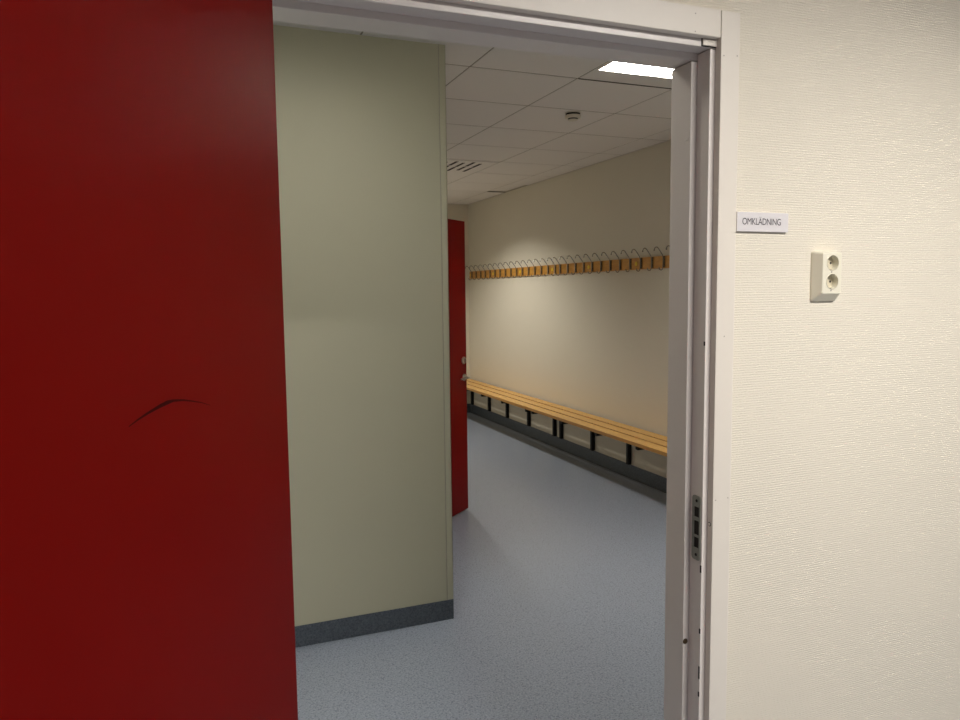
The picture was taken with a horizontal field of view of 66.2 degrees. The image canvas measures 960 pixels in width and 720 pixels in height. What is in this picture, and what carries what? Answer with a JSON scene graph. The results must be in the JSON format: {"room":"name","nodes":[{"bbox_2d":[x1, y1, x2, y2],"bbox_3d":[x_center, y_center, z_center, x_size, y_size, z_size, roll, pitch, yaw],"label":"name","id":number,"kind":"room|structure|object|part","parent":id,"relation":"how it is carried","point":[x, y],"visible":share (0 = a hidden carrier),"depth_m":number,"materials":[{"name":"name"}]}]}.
{"room":"corridor","nodes":[
{"label":"corridor","id":0,"kind":"room"},
{"bbox_2d":[273,25,446,625],"bbox_3d":[-1.298,-0.094,3.038,2.430,2.795,0.120,-3,6,-22],"label":"wall","id":1,"kind":"structure","parent":0,"point":[357,116],"depth_m":3.28,"materials":[{"name":"paint"}]},
{"bbox_2d":[295,599,453,647],"bbox_3d":[-1.443,1.213,3.569,2.434,0.097,1.005,-3,6,-22],"label":"baseboard","id":2,"kind":"structure","parent":1,"relation":"attached to","point":[337,629],"depth_m":3.40,"materials":[{"name":"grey plastic"}]},
{"bbox_2d":[438,44,446,570],"bbox_3d":[-0.172,-0.131,3.420,0.002,2.577,0.001,-3,6,-22],"label":"strip","id":3,"kind":"object","parent":1,"relation":"attached to","point":[438,44],"visible":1,"depth_m":3.41,"materials":[{"name":"beige"}]},
{"bbox_2d":[439,44,452,599],"bbox_3d":[-0.163,-0.133,3.441,0.030,2.577,0.039,-3,6,-22],"label":"strip","id":4,"kind":"object","parent":1,"relation":"attached to","point":[442,76],"visible":1,"depth_m":3.42,"materials":[{"name":"grey metal"}]},
{"bbox_2d":[447,204,470,403],"bbox_3d":[-1.219,-0.661,9.136,2.490,2.795,0.100,-3,6,-22],"label":"wall","id":5,"kind":"structure","parent":0,"point":[455,212],"depth_m":9.45,"materials":[{"name":"beige paint"}]},
{"bbox_2d":[273,21,671,203],"bbox_3d":[-0.967,-1.586,5.108,4.700,0.029,7.392,-3,6,-22],"label":"ceiling","id":6,"kind":"structure","parent":0,"point":[507,107],"depth_m":4.61,"materials":[{"name":"white tile"}]},
{"bbox_2d":[447,159,497,172],"bbox_3d":[-0.220,-1.708,6.499,0.580,0.005,0.580,-3,6,-22],"label":"ceiling vent","id":7,"kind":"object","parent":6,"relation":"in","point":[463,166],"visible":0.55,"depth_m":6.46,"materials":[{"name":"white metal"}]},
{"bbox_2d":[565,111,580,121],"bbox_3d":[0.580,-1.518,4.600,0.100,0.050,0.100,-3,6,-22],"label":"smoke detector","id":8,"kind":"object","parent":6,"relation":"attached to","point":[571,116],"visible":1,"depth_m":4.57,"materials":[{"name":"beige plastic"}]},
{"bbox_2d":[598,62,673,78],"bbox_3d":[0.875,-1.512,3.741,0.548,0.090,0.148,-3,6,-22],"label":"ceiling lamp","id":9,"kind":"object","parent":6,"relation":"attached to","point":[618,67],"visible":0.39,"depth_m":3.77,"materials":[{"name":"white plastic"}]},
{"bbox_2d":[296,412,666,719],"bbox_3d":[0.132,1.264,3.628,6.200,0.050,11.610,-3,6,-22],"label":"floor","id":10,"kind":"structure","parent":0,"point":[559,556],"depth_m":3.51,"materials":[{"name":"grey plastic"}]},
{"bbox_2d":[468,140,670,477],"bbox_3d":[1.277,-0.408,6.109,0.100,2.795,7.392,-3,6,-22],"label":"wall","id":11,"kind":"structure","parent":0,"point":[596,344],"depth_m":6.79,"materials":[{"name":"beige paint"}]},
{"bbox_2d":[465,258,558,279],"bbox_3d":[0.277,-1.005,8.267,0.119,0.180,2.420,-3,6,-22],"label":"hook rail","id":12,"kind":"object","parent":11,"relation":"attached to","point":[540,270],"visible":1,"depth_m":8.05,"materials":[{"name":"brown wood"}]},
{"bbox_2d":[467,379,556,435],"bbox_3d":[0.170,0.511,8.381,0.370,0.332,2.418,-3,6,-22],"label":"bench","id":13,"kind":"object","parent":11,"relation":"attached to","point":[505,396],"visible":0.73,"depth_m":7.96,"materials":[{"name":"brown wood"}]},
{"bbox_2d":[457,139,670,204],"bbox_3d":[0.162,-1.626,5.556,2.270,0.003,7.392,-3,6,-22],"label":"trim","id":14,"kind":"structure","parent":11,"relation":"attached to","point":[670,139],"depth_m":6.59,"materials":[{"name":"silver metal"}]},
{"bbox_2d":[470,404,666,492],"bbox_3d":[1.238,0.928,6.212,0.016,0.115,7.392,-3,6,-22],"label":"baseboard","id":15,"kind":"structure","parent":11,"relation":"attached to","point":[655,481],"depth_m":6.93,"materials":[{"name":"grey plastic"}]},
{"bbox_2d":[526,404,666,464],"bbox_3d":[1.125,0.723,5.991,0.370,0.332,2.737,-3,6,-22],"label":"bench","id":16,"kind":"object","parent":11,"relation":"attached to","point":[641,439],"visible":0.59,"depth_m":6.13,"materials":[{"name":"brown wood"}]},
{"bbox_2d":[552,245,669,275],"bbox_3d":[1.147,-0.813,6.090,0.119,0.180,2.275,-3,6,-22],"label":"hook rail","id":17,"kind":"object","parent":11,"relation":"attached to","point":[656,262],"visible":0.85,"depth_m":6.17,"materials":[{"name":"brown wood"}]},
{"bbox_2d":[433,0,959,719],"bbox_3d":[0.762,-0.025,1.879,6.000,2.825,0.118,-3,6,-22],"label":"wall","id":18,"kind":"structure","parent":0,"point":[844,586],"depth_m":1.89,"materials":[{"name":"beige paint"}]},
{"bbox_2d":[0,0,297,719],"bbox_3d":[-0.414,0.441,0.896,0.139,2.090,0.998,0,5,5],"label":"door","id":19,"kind":"structure","parent":18,"relation":"in","point":[146,566],"depth_m":0.87,"materials":[{"name":"red paint"}]},
{"bbox_2d":[272,0,739,719],"bbox_3d":[0.042,0.329,1.612,1.143,2.187,0.140,-3,6,-22],"label":"door frame","id":20,"kind":"structure","parent":18,"relation":"attached to","point":[692,60],"depth_m":1.71,"materials":[{"name":"white paint"}]},
{"bbox_3d":[0.522,0.405,1.777,0.002,0.158,0.031,-3,6,-22],"label":"strike plate","id":21,"kind":"part","parent":20,"relation":"part of","materials":[{"name":"metal"}]},
{"bbox_3d":[0.516,-0.711,1.652,0.040,0.014,0.004,-3,6,-22],"label":"contact plate","id":22,"kind":"part","parent":20,"relation":"part of","materials":[{"name":"white paint"}]},
{"bbox_2d":[736,212,787,232],"bbox_3d":[0.669,-0.327,1.747,0.154,0.045,0.008,-3,6,-22],"label":"door sign","id":23,"kind":"object","parent":18,"relation":"attached to","point":[745,221],"visible":0.98,"depth_m":1.74,"materials":[{"name":"white plastic"}]},
{"bbox_2d":[810,251,841,300],"bbox_3d":[0.860,-0.207,1.821,0.080,0.123,0.031,-3,6,-22],"label":"power outlet","id":24,"kind":"object","parent":18,"relation":"attached to","point":[825,277],"visible":1,"depth_m":1.81,"materials":[{"name":"beige plastic"}]},
{"bbox_2d":[826,273,837,288],"bbox_3d":[0.862,-0.194,1.816,0.039,0.039,0.018,-3,6,-22],"label":"socket","id":25,"kind":"object","parent":24,"relation":"attached to","point":[831,278],"depth_m":1.82,"materials":[{"name":"beige plastic"}]},
{"bbox_2d":[827,255,838,270],"bbox_3d":[0.862,-0.239,1.812,0.039,0.039,0.018,-3,6,-22],"label":"socket","id":26,"kind":"object","parent":24,"relation":"attached to","point":[832,260],"depth_m":1.82,"materials":[{"name":"beige plastic"}]},
{"bbox_3d":[-1.274,-0.378,6.087,0.120,2.795,5.550,-3,6,-22],"label":"wall","id":27,"kind":"structure","parent":0,"visible":0},
{"bbox_2d":[448,219,468,516],"bbox_3d":[-0.313,0.088,4.866,0.139,2.047,0.860,2,6,28],"label":"door","id":28,"kind":"structure","parent":27,"relation":"in","point":[458,377],"depth_m":5.13,"materials":[{"name":"red paint"}]}
]}

